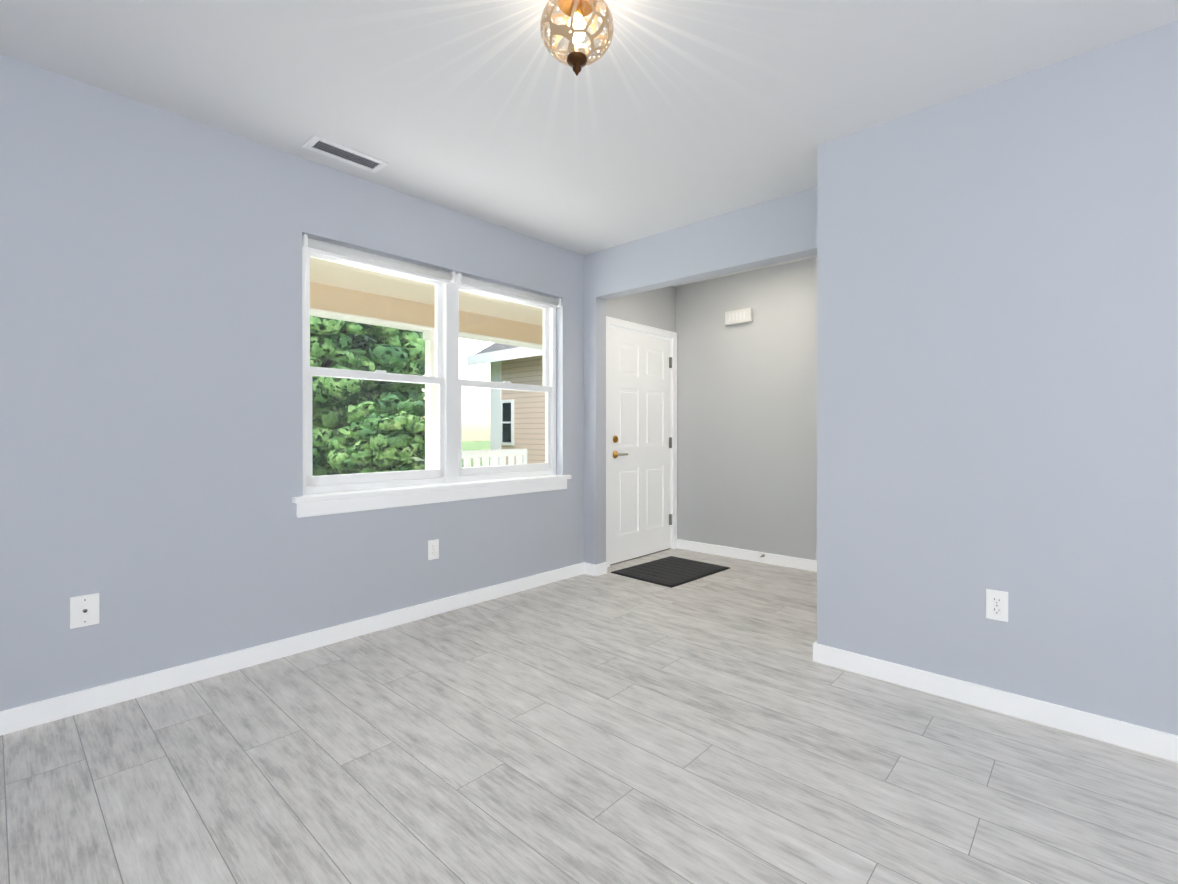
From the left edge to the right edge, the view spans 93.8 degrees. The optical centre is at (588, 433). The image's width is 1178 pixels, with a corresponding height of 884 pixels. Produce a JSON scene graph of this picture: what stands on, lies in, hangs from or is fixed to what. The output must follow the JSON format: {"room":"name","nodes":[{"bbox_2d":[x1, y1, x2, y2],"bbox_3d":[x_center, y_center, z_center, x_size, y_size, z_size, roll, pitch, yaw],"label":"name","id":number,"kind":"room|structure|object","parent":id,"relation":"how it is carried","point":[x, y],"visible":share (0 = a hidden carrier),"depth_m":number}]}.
{"room":"empty living room","nodes":[
{"label":"empty living room","id":0,"kind":"room"},
{"bbox_2d":[0,54,675,710],"bbox_3d":[-1.375,-0.145,2.892,0.160,2.440,6.600,0,0,43],"label":"wall","id":1,"kind":"structure","parent":0,"point":[150,392],"depth_m":2.38},
{"bbox_2d":[70,593,98,628],"bbox_3d":[-1.952,0.686,2.135,0.016,0.120,0.084,0,0,43],"label":"outlet","id":2,"kind":"object","parent":1,"relation":"attached to","point":[84,610],"visible":1,"depth_m":2.14},
{"bbox_2d":[0,562,587,735],"bbox_3d":[-1.735,1.034,2.371,0.017,0.084,5.040,0,0,43],"label":"baseboard","id":3,"kind":"structure","parent":1,"relation":"attached to","point":[45,711],"depth_m":2.52},
{"bbox_2d":[292,234,571,517],"bbox_3d":[-0.842,-0.296,3.427,0.190,1.408,1.910,0,0,43],"label":"window","id":4,"kind":"structure","parent":1,"relation":"in","point":[454,474],"depth_m":3.36},
{"bbox_2d":[428,539,438,559],"bbox_3d":[-0.921,0.686,3.265,0.008,0.115,0.070,0,0,43],"label":"electrical outlet","id":5,"kind":"object","parent":1,"relation":"attached to","point":[433,549],"visible":1,"depth_m":3.26},
{"bbox_2d":[606,316,676,566],"bbox_3d":[0.423,0.063,4.811,0.206,2.008,1.024,0,0,43],"label":"door","id":6,"kind":"structure","parent":1,"relation":"in","point":[641,440],"depth_m":4.75},
{"bbox_2d":[0,548,1177,883],"bbox_3d":[0.264,1.131,1.391,4.610,0.100,6.600,0,0,43],"label":"floor","id":7,"kind":"structure","parent":0,"point":[616,728],"depth_m":1.77},
{"bbox_2d":[611,556,729,587],"bbox_3d":[0.645,1.063,4.313,0.613,0.013,0.804,0,0,43],"label":"door mat","id":8,"kind":"object","parent":7,"relation":"on","point":[671,571],"visible":0.96,"depth_m":4.26},
{"bbox_2d":[0,0,1177,286],"bbox_3d":[0.264,-1.419,1.382,4.610,0.120,6.600,0,0,43],"label":"ceiling","id":9,"kind":"structure","parent":0,"point":[658,116],"depth_m":2.11},
{"bbox_2d":[302,135,388,172],"bbox_3d":[-1.182,-1.359,2.691,0.150,0.010,0.360,0,0,43],"label":"ceiling vent","id":10,"kind":"object","parent":9,"relation":"in","point":[331,149],"visible":1,"depth_m":2.68},
{"bbox_2d":[540,0,613,75],"bbox_3d":[-0.037,-1.226,1.681,0.224,0.268,0.224,0,0,43],"label":"ceiling light","id":11,"kind":"object","parent":9,"relation":"hanging from","point":[573,29],"visible":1,"depth_m":1.66},
{"bbox_2d":[584,186,816,564],"bbox_3d":[0.710,-0.147,3.625,1.920,2.440,0.120,0,0,43],"label":"wall","id":12,"kind":"structure","parent":0,"point":[777,230],"depth_m":3.76},
{"bbox_2d":[676,257,816,560],"bbox_3d":[2.449,-0.148,3.759,4.300,2.440,0.150,0,0,43],"label":"wall","id":13,"kind":"structure","parent":0,"point":[746,436],"depth_m":4.65},
{"bbox_2d":[725,308,752,324],"bbox_3d":[1.276,-0.999,4.697,0.240,0.115,0.049,0,0,43],"label":"door chime","id":14,"kind":"object","parent":13,"relation":"attached to","point":[739,316],"visible":1,"depth_m":4.67},
{"bbox_2d":[677,539,816,571],"bbox_3d":[2.393,1.030,3.703,4.300,0.084,0.013,0,0,43],"label":"baseboard","id":15,"kind":"structure","parent":13,"relation":"attached to","point":[787,561],"depth_m":4.65},
{"bbox_2d":[817,21,1177,735],"bbox_3d":[2.145,-0.141,2.009,2.380,2.440,0.560,0,0,43],"label":"wall","id":16,"kind":"structure","parent":0,"point":[997,335],"depth_m":2.11},
{"bbox_2d":[813,641,1177,761],"bbox_3d":[1.931,1.037,1.819,2.354,0.084,0.020,0,0,43],"label":"baseboard","id":17,"kind":"structure","parent":16,"relation":"attached to","point":[1132,737],"depth_m":2.10},
{"bbox_2d":[986,589,1007,621],"bbox_3d":[1.584,0.666,2.140,0.070,0.115,0.008,0,0,43],"label":"electrical outlet","id":18,"kind":"object","parent":16,"relation":"attached to","point":[996,605],"visible":1,"depth_m":2.14},
{"label":"outside","id":19,"kind":"structure","parent":0,"visible":0},
{"bbox_2d":[409,441,489,480],"bbox_3d":[-18.505,1.260,28.599,59.839,0.240,100.000,0,0,43],"label":"ground","id":20,"kind":"structure","parent":19,"point":[474,445],"depth_m":43.83},
{"bbox_2d":[306,316,424,494],"bbox_3d":[-8.566,-3.660,12.950,17.660,9.819,15.926,0,0,43],"label":"trees","id":21,"kind":"object","parent":20,"relation":"on","point":[335,460],"depth_m":7.68},
{"bbox_2d":[467,343,545,478],"bbox_3d":[2.373,-1.358,13.136,7.500,5.110,7.330,0,0,43],"label":"neighbouring house","id":22,"kind":"structure","parent":20,"relation":"on","point":[533,424],"depth_m":12.36},
{"bbox_3d":[-1.887,1.161,4.113,2.239,0.140,10.400,0,0,43],"label":"porch floor","id":23,"kind":"structure","parent":20,"relation":"on","visible":0},
{"bbox_2d":[423,330,437,484],"bbox_3d":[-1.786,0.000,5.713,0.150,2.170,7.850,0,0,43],"label":"porch column","id":24,"kind":"structure","parent":23,"relation":"on","point":[434,427],"depth_m":5.80},
{"bbox_2d":[310,282,542,349],"bbox_3d":[-2.760,-1.307,4.905,0.590,0.450,10.400,0,0,43],"label":"beam","id":25,"kind":"structure","parent":24,"relation":"on","point":[407,308],"depth_m":5.51},
{"bbox_2d":[310,257,542,325],"bbox_3d":[-2.016,-1.490,4.222,2.589,0.320,10.400,0,0,43],"label":"porch ceiling","id":26,"kind":"structure","parent":25,"relation":"on","point":[399,287],"depth_m":5.09},
{"bbox_2d":[437,448,526,483],"bbox_3d":[-0.813,0.622,5.230,0.510,0.930,1.220,0,0,35],"label":"railing","id":27,"kind":"object","parent":23,"relation":"on","point":[520,457],"depth_m":5.44}
]}

